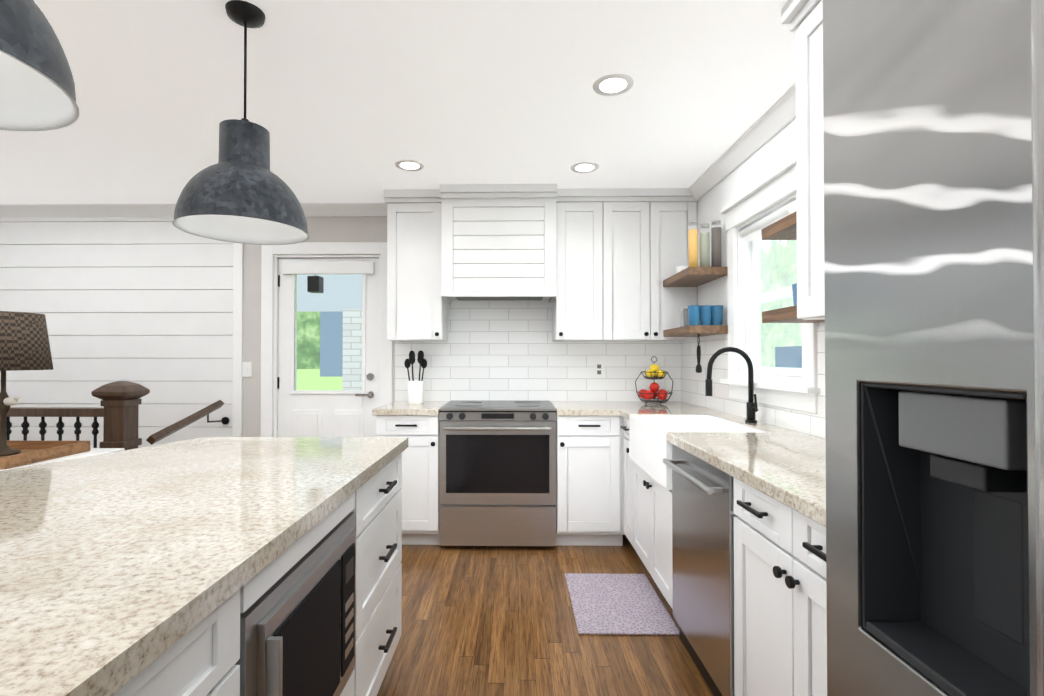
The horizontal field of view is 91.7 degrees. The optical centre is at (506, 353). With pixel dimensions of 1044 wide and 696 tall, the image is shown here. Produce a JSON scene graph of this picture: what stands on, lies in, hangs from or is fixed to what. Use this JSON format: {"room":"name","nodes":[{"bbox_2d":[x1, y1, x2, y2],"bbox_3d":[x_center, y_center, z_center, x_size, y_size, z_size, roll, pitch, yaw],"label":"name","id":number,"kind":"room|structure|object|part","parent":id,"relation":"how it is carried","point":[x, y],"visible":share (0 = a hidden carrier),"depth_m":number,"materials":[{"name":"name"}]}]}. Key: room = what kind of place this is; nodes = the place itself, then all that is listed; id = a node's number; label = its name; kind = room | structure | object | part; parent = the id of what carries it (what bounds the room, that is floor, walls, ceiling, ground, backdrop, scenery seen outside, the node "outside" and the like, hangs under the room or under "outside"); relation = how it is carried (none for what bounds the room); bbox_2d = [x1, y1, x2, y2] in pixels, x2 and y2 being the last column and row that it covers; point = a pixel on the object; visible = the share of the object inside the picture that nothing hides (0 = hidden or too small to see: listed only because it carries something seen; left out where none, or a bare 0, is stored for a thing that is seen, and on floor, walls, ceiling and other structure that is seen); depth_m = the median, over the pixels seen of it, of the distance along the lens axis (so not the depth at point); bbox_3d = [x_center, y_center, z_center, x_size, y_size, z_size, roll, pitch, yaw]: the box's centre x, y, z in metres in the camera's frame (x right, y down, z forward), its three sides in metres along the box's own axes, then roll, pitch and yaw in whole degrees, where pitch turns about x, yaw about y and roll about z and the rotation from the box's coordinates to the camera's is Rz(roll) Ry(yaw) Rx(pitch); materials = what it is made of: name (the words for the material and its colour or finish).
{"room":"kitchen","nodes":[
{"label":"kitchen","id":0,"kind":"room"},
{"bbox_2d":[0,0,795,203],"bbox_3d":[-1.659,-1.222,0.382,6.150,0.080,7.370,0,-1,1],"label":"ceiling","id":1,"kind":"structure","parent":0,"point":[351,101],"depth_m":2.26,"materials":[{"name":"white paint"}]},
{"bbox_2d":[0,0,78,130],"bbox_3d":[-0.908,-0.801,0.762,0.412,0.753,0.412,0,-1,1],"label":"pendant light","id":2,"kind":"object","parent":1,"relation":"hanging from","point":[37,88],"visible":1,"depth_m":0.90,"materials":[{"name":"metal"}]},
{"bbox_2d":[172,0,308,244],"bbox_3d":[-0.893,-0.791,1.732,0.412,0.753,0.412,0,-1,1],"label":"pendant light","id":3,"kind":"object","parent":1,"relation":"hanging from","point":[240,192],"visible":1,"depth_m":1.66,"materials":[{"name":"metal"}]},
{"bbox_2d":[395,160,423,170],"bbox_3d":[-0.593,-1.152,3.111,0.175,0.006,0.175,0,-1,-38],"label":"recessed light","id":4,"kind":"object","parent":1,"relation":"in","point":[407,165],"depth_m":3.10,"materials":[{"name":"white paint"}]},
{"bbox_2d":[570,162,598,172],"bbox_3d":[0.488,-1.151,3.145,0.175,0.006,0.175,0,-1,-38],"label":"recessed light","id":5,"kind":"object","parent":1,"relation":"in","point":[582,167],"depth_m":3.14,"materials":[{"name":"white paint"}]},
{"bbox_2d":[593,73,633,95],"bbox_3d":[0.464,-1.161,2.195,0.175,0.006,0.175,0,-1,-38],"label":"recessed light","id":6,"kind":"object","parent":1,"relation":"in","point":[613,84],"depth_m":2.19,"materials":[{"name":"white paint"}]},
{"bbox_2d":[242,217,638,436],"bbox_3d":[-1.604,0.069,3.994,6.150,2.430,0.120,0,-1,1],"label":"wall","id":7,"kind":"structure","parent":0,"point":[347,229],"depth_m":3.94,"materials":[{"name":"grey paint"}]},
{"bbox_2d":[0,217,242,447],"bbox_3d":[-3.315,0.112,3.950,2.530,2.346,0.020,0,-1,1],"label":"cladding","id":8,"kind":"object","parent":7,"relation":"attached to","point":[154,305],"visible":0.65,"depth_m":3.94,"materials":[{"name":"white paint"}]},
{"bbox_2d":[146,400,228,444],"bbox_3d":[-2.177,0.459,3.510,0.060,0.219,0.814,0,-1,1],"label":"handrail","id":9,"kind":"object","parent":8,"relation":"attached to","point":[175,427],"depth_m":3.44,"materials":[{"name":"brown wood"}]},
{"bbox_2d":[0,203,386,217],"bbox_3d":[-2.721,-1.104,3.924,3.720,0.085,0.075,0,-1,1],"label":"crown molding","id":10,"kind":"structure","parent":7,"relation":"attached to","point":[310,209],"depth_m":3.91,"materials":[{"name":"white paint"}]},
{"bbox_2d":[242,362,251,376],"bbox_3d":[-2.015,0.126,3.932,0.070,0.115,0.013,0,-1,1],"label":"light switch","id":11,"kind":"object","parent":7,"relation":"attached to","point":[247,369],"depth_m":3.93,"materials":[{"name":"grey plastic"}]},
{"bbox_2d":[260,242,392,436],"bbox_3d":[-1.389,0.213,3.979,1.020,2.142,0.140,0,-1,1],"label":"door frame","id":12,"kind":"structure","parent":7,"relation":"attached to","point":[271,255],"depth_m":3.92,"materials":[{"name":"white paint"}]},
{"bbox_2d":[277,258,378,436],"bbox_3d":[-1.392,0.268,3.949,0.800,2.026,0.104,0,-1,1],"label":"back door","id":13,"kind":"structure","parent":7,"relation":"in","point":[324,413],"depth_m":3.96,"materials":[{"name":"white paint"}]},
{"bbox_2d":[383,189,447,341],"bbox_3d":[-0.653,-0.619,3.731,0.411,1.056,0.376,0,-1,1],"label":"upper cabinet","id":14,"kind":"object","parent":7,"relation":"attached to","point":[417,311],"depth_m":3.58,"materials":[{"name":"white paint"}]},
{"bbox_2d":[440,184,556,302],"bbox_3d":[-0.049,-0.768,3.672,0.797,0.759,0.475,0,-1,1],"label":"range hood","id":15,"kind":"object","parent":7,"relation":"attached to","point":[498,242],"visible":1,"depth_m":3.49,"materials":[{"name":"white paint"}]},
{"bbox_2d":[395,300,680,400],"bbox_3d":[0.244,-0.019,3.903,2.209,0.796,0.006,0,-1,1],"label":"tile backsplash","id":16,"kind":"structure","parent":7,"relation":"attached to","point":[502,350],"depth_m":3.90,"materials":[{"name":"white tile"}]},
{"bbox_2d":[552,188,606,341],"bbox_3d":[0.518,-0.619,3.713,0.330,1.056,0.376,0,-1,1],"label":"upper cabinet","id":17,"kind":"object","parent":7,"relation":"attached to","point":[579,306],"depth_m":3.56,"materials":[{"name":"white paint"}]},
{"bbox_2d":[594,362,603,376],"bbox_3d":[0.714,0.125,3.888,0.070,0.115,0.007,0,-1,1],"label":"electrical outlet plate","id":18,"kind":"object","parent":7,"relation":"attached to","point":[598,366],"depth_m":3.89,"materials":[{"name":"grey plastic"}]},
{"bbox_2d":[607,188,696,340],"bbox_3d":[1.013,-0.619,3.706,0.661,1.056,0.376,0,-1,1],"label":"upper cabinet","id":19,"kind":"object","parent":7,"relation":"attached to","point":[621,254],"depth_m":3.56,"materials":[{"name":"white paint"}]},
{"bbox_2d":[377,535,713,695],"bbox_3d":[-1.659,1.288,0.357,6.150,0.080,7.370,0,-1,1],"label":"floor","id":20,"kind":"structure","parent":0,"point":[488,621],"depth_m":2.25,"materials":[{"name":"brown wood"}]},
{"bbox_2d":[0,448,123,470],"bbox_3d":[-2.872,0.899,2.470,1.460,0.740,0.750,0,-1,1],"label":"console table","id":21,"kind":"object","parent":20,"relation":"on","point":[94,451],"visible":0.02,"depth_m":2.62,"materials":[{"name":"white paint"}]},
{"bbox_2d":[0,440,90,468],"bbox_3d":[-2.732,0.501,2.527,0.944,0.055,0.464,0,-1,1],"label":"wood tray","id":22,"kind":"object","parent":21,"relation":"on","point":[34,452],"visible":0.94,"depth_m":2.60,"materials":[{"name":"brown wood"}]},
{"bbox_2d":[0,311,52,456],"bbox_3d":[-2.561,0.156,2.578,0.380,0.720,0.380,0,-1,1],"label":"table lamp","id":23,"kind":"object","parent":22,"relation":"on","point":[24,342],"visible":1,"depth_m":2.54,"materials":[{"name":"brown wicker"}]},
{"bbox_2d":[6,381,149,449],"bbox_3d":[-3.304,0.719,3.003,2.260,1.110,0.200,0,-1,1],"label":"stair railing","id":24,"kind":"object","parent":20,"relation":"on","point":[120,402],"visible":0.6,"depth_m":2.96,"materials":[{"name":"brown wood"}]},
{"bbox_2d":[100,445,407,695],"bbox_3d":[-0.927,0.814,0.676,1.044,0.873,2.820,0,-1,1],"label":"kitchen island","id":25,"kind":"object","parent":20,"relation":"on","point":[322,616],"depth_m":1.10,"materials":[{"name":"white paint"}]},
{"bbox_2d":[0,437,407,695],"bbox_3d":[-0.979,0.386,0.676,1.100,0.099,2.890,0,-1,1],"label":"island countertop","id":26,"kind":"structure","parent":25,"relation":"on","point":[105,558],"depth_m":0.94,"materials":[{"name":"beige stone"}]},
{"bbox_2d":[376,415,439,544],"bbox_3d":[-0.639,0.843,3.594,0.412,0.872,0.622,0,-1,1],"label":"base cabinet","id":27,"kind":"object","parent":20,"relation":"on","point":[420,461],"depth_m":3.29,"materials":[{"name":"white paint"}]},
{"bbox_2d":[372,401,449,415],"bbox_3d":[-0.646,0.386,3.585,0.429,0.040,0.646,0,-1,1],"label":"countertop","id":28,"kind":"structure","parent":27,"relation":"on","point":[428,408],"depth_m":3.32,"materials":[{"name":"white stone"}]},
{"bbox_2d":[404,350,426,403],"bbox_3d":[-0.658,0.173,3.689,0.167,0.386,0.120,0,-1,1],"label":"utensil crock","id":29,"kind":"object","parent":28,"relation":"on","point":[415,391],"visible":1,"depth_m":3.65,"materials":[{"name":"white ceramic"}]},
{"bbox_2d":[439,400,555,546],"bbox_3d":[-0.051,0.819,3.546,0.756,0.921,0.697,0,-1,1],"label":"range","id":30,"kind":"object","parent":20,"relation":"on","point":[497,473],"visible":1,"depth_m":3.26,"materials":[{"name":"silver metal"}]},
{"bbox_2d":[556,415,624,545],"bbox_3d":[0.553,0.843,3.576,0.444,0.872,0.622,0,-1,1],"label":"base cabinet","id":31,"kind":"object","parent":20,"relation":"on","point":[589,480],"depth_m":3.27,"materials":[{"name":"white paint"}]},
{"bbox_2d":[565,573,679,634],"bbox_3d":[0.560,1.264,2.584,0.460,0.010,0.630,0,-1,1],"label":"mat","id":32,"kind":"object","parent":20,"relation":"on","point":[617,604],"visible":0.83,"depth_m":2.51,"materials":[{"name":"purple fabric"}]},
{"bbox_2d":[620,418,627,537],"bbox_3d":[1.042,0.839,3.119,0.578,0.872,0.250,0,-1,1],"label":"base cabinet","id":33,"kind":"object","parent":20,"relation":"on","point":[625,427],"depth_m":3.19,"materials":[{"name":"white paint"}]},
{"bbox_2d":[550,401,699,415],"bbox_3d":[0.770,0.386,3.562,0.879,0.040,0.650,0,-1,1],"label":"countertop","id":34,"kind":"structure","parent":33,"relation":"on","point":[563,408],"depth_m":3.45,"materials":[{"name":"white stone"}]},
{"bbox_2d":[635,356,672,404],"bbox_3d":[1.066,0.194,3.643,0.276,0.342,0.255,0,-1,1],"label":"fruit basket","id":35,"kind":"object","parent":34,"relation":"on","point":[654,372],"visible":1,"depth_m":3.61,"materials":[{"name":"black metal"}]},
{"bbox_2d":[628,420,672,608],"bbox_3d":[1.034,0.834,2.612,0.578,0.872,0.764,0,-1,1],"label":"base cabinet","id":36,"kind":"object","parent":20,"relation":"on","point":[649,503],"depth_m":2.58,"materials":[{"name":"white paint"}]},
{"bbox_2d":[662,444,737,695],"bbox_3d":[0.966,0.818,1.928,0.590,0.851,0.594,0,-1,1],"label":"dishwasher","id":37,"kind":"object","parent":36,"relation":"in","point":[703,515],"visible":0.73,"depth_m":1.85,"materials":[{"name":"silver metal"}]},
{"bbox_2d":[616,402,825,526],"bbox_3d":[1.016,0.373,2.292,0.611,0.040,3.182,0,-1,1],"label":"countertop","id":38,"kind":"structure","parent":36,"relation":"on","point":[785,466],"depth_m":1.73,"materials":[{"name":"white stone"}]},
{"bbox_2d":[629,415,767,489],"bbox_3d":[0.960,0.488,2.616,0.483,0.255,0.723,0,-1,1],"label":"farmhouse sink","id":39,"kind":"object","parent":38,"relation":"in","point":[650,447],"visible":0.31,"depth_m":2.70,"materials":[{"name":"white ceramic"}]},
{"bbox_2d":[705,347,757,422],"bbox_3d":[1.153,0.161,2.565,0.259,0.388,0.118,0,-1,1],"label":"gooseneck faucet","id":40,"kind":"object","parent":38,"relation":"on","point":[751,407],"visible":1,"depth_m":2.59,"materials":[{"name":"black metal"}]},
{"bbox_2d":[733,477,826,695],"bbox_3d":[1.014,0.820,1.275,0.578,0.872,0.697,0,-1,1],"label":"base cabinet","id":41,"kind":"object","parent":20,"relation":"on","point":[780,620],"depth_m":1.36,"materials":[{"name":"white paint"}]},
{"bbox_2d":[823,0,1043,695],"bbox_3d":[0.818,0.346,0.215,0.912,1.800,0.922,0,-1,1],"label":"refrigerator","id":42,"kind":"object","parent":20,"relation":"on","point":[933,118],"visible":1,"depth_m":0.53,"materials":[{"name":"silver metal"}]},
{"bbox_2d":[697,118,824,385],"bbox_3d":[1.355,0.032,0.264,0.120,2.430,7.250,0,-1,1],"label":"wall","id":43,"kind":"structure","parent":0,"point":[774,153],"depth_m":2.99,"materials":[{"name":"white paint"}]},
{"bbox_2d":[688,83,795,200],"bbox_3d":[1.292,-1.117,2.632,0.075,0.085,1.840,0,-1,1],"label":"crown molding","id":44,"kind":"structure","parent":43,"relation":"attached to","point":[771,122],"depth_m":2.67,"materials":[{"name":"white paint"}]},
{"bbox_2d":[663,211,824,336],"bbox_3d":[1.203,-0.321,2.626,0.236,0.398,1.831,0,-1,1],"label":"wall shelves","id":45,"kind":"object","parent":43,"relation":"attached to","point":[784,228],"visible":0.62,"depth_m":3.02,"materials":[{"name":"brown wood"}]},
{"bbox_2d":[676,220,721,272],"bbox_3d":[1.215,-0.658,3.281,0.204,0.288,0.446,0,-1,1],"label":"glass canisters","id":46,"kind":"object","parent":45,"relation":"on","point":[704,246],"visible":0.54,"depth_m":3.07,"materials":[{"name":"clear glass"}]},
{"bbox_2d":[696,334,701,372],"bbox_3d":[1.162,0.001,3.053,0.038,0.237,0.038,0,-1,1],"label":"dish brush","id":47,"kind":"object","parent":45,"relation":"hanging from","point":[698,365],"visible":1,"depth_m":3.04,"materials":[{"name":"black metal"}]},
{"bbox_2d":[679,305,722,326],"bbox_3d":[1.210,-0.234,3.268,0.212,0.140,0.476,0,-1,1],"label":"cups","id":48,"kind":"object","parent":45,"relation":"on","point":[702,315],"visible":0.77,"depth_m":3.04,"materials":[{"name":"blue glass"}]},
{"bbox_2d":[786,202,796,305],"bbox_3d":[1.190,-0.383,1.949,0.150,0.410,0.245,0,-1,1],"label":"vase","id":49,"kind":"object","parent":45,"relation":"on","point":[791,208],"visible":0.12,"depth_m":2.01,"materials":[{"name":"white ceramic"}]},
{"bbox_2d":[681,327,825,438],"bbox_3d":[1.322,0.129,2.290,0.006,0.468,3.182,0,-1,1],"label":"tile backsplash","id":50,"kind":"structure","parent":43,"relation":"attached to","point":[693,388],"depth_m":3.07,"materials":[{"name":"white tile"}]},
{"bbox_2d":[720,156,819,413],"bbox_3d":[1.360,-0.303,2.573,0.180,1.125,0.920,0,-1,1],"label":"window","id":51,"kind":"structure","parent":43,"relation":"in","point":[776,186],"depth_m":2.72,"materials":[{"name":"white paint"}]},
{"bbox_2d":[739,200,795,244],"bbox_3d":[1.350,-0.664,2.577,0.043,0.087,0.640,0,-1,1],"label":"roller blind","id":52,"kind":"object","parent":51,"relation":"attached to","point":[750,233],"visible":0.58,"depth_m":2.67,"materials":[{"name":"white fabric"}]},
{"bbox_3d":[1.397,-0.300,2.572,0.065,0.829,0.646,0,-1,1],"label":"window sashes","id":53,"kind":"part","parent":51,"relation":"part of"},
{"bbox_2d":[781,0,824,319],"bbox_3d":[1.112,-0.644,1.210,0.375,1.056,1.000,0,-1,1],"label":"upper cabinet","id":54,"kind":"object","parent":43,"relation":"attached to","point":[803,19],"visible":0.23,"depth_m":1.52,"materials":[{"name":"white paint"}]},
{"label":"outside","id":55,"kind":"structure","parent":0,"visible":0},
{"bbox_3d":[-1.441,1.349,6.494,6.000,0.040,4.850,0,-1,1],"label":"lawn","id":56,"kind":"structure","parent":55,"visible":0},
{"bbox_2d":[297,274,361,389],"bbox_3d":[-1.843,-0.033,6.364,3.000,2.720,4.550,0,-1,1],"label":"porch","id":57,"kind":"object","parent":56,"relation":"on","point":[312,291],"depth_m":6.00,"materials":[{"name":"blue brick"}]},
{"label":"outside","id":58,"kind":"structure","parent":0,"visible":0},
{"bbox_2d":[297,312,341,389],"bbox_3d":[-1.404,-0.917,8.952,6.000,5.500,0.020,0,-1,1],"label":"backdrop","id":59,"kind":"structure","parent":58,"point":[310,327],"depth_m":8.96,"materials":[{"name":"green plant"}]},
{"bbox_2d":[760,236,801,367],"bbox_3d":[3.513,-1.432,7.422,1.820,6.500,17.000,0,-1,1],"label":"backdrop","id":60,"kind":"structure","parent":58,"point":[782,358],"depth_m":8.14,"materials":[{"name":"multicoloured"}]}
]}

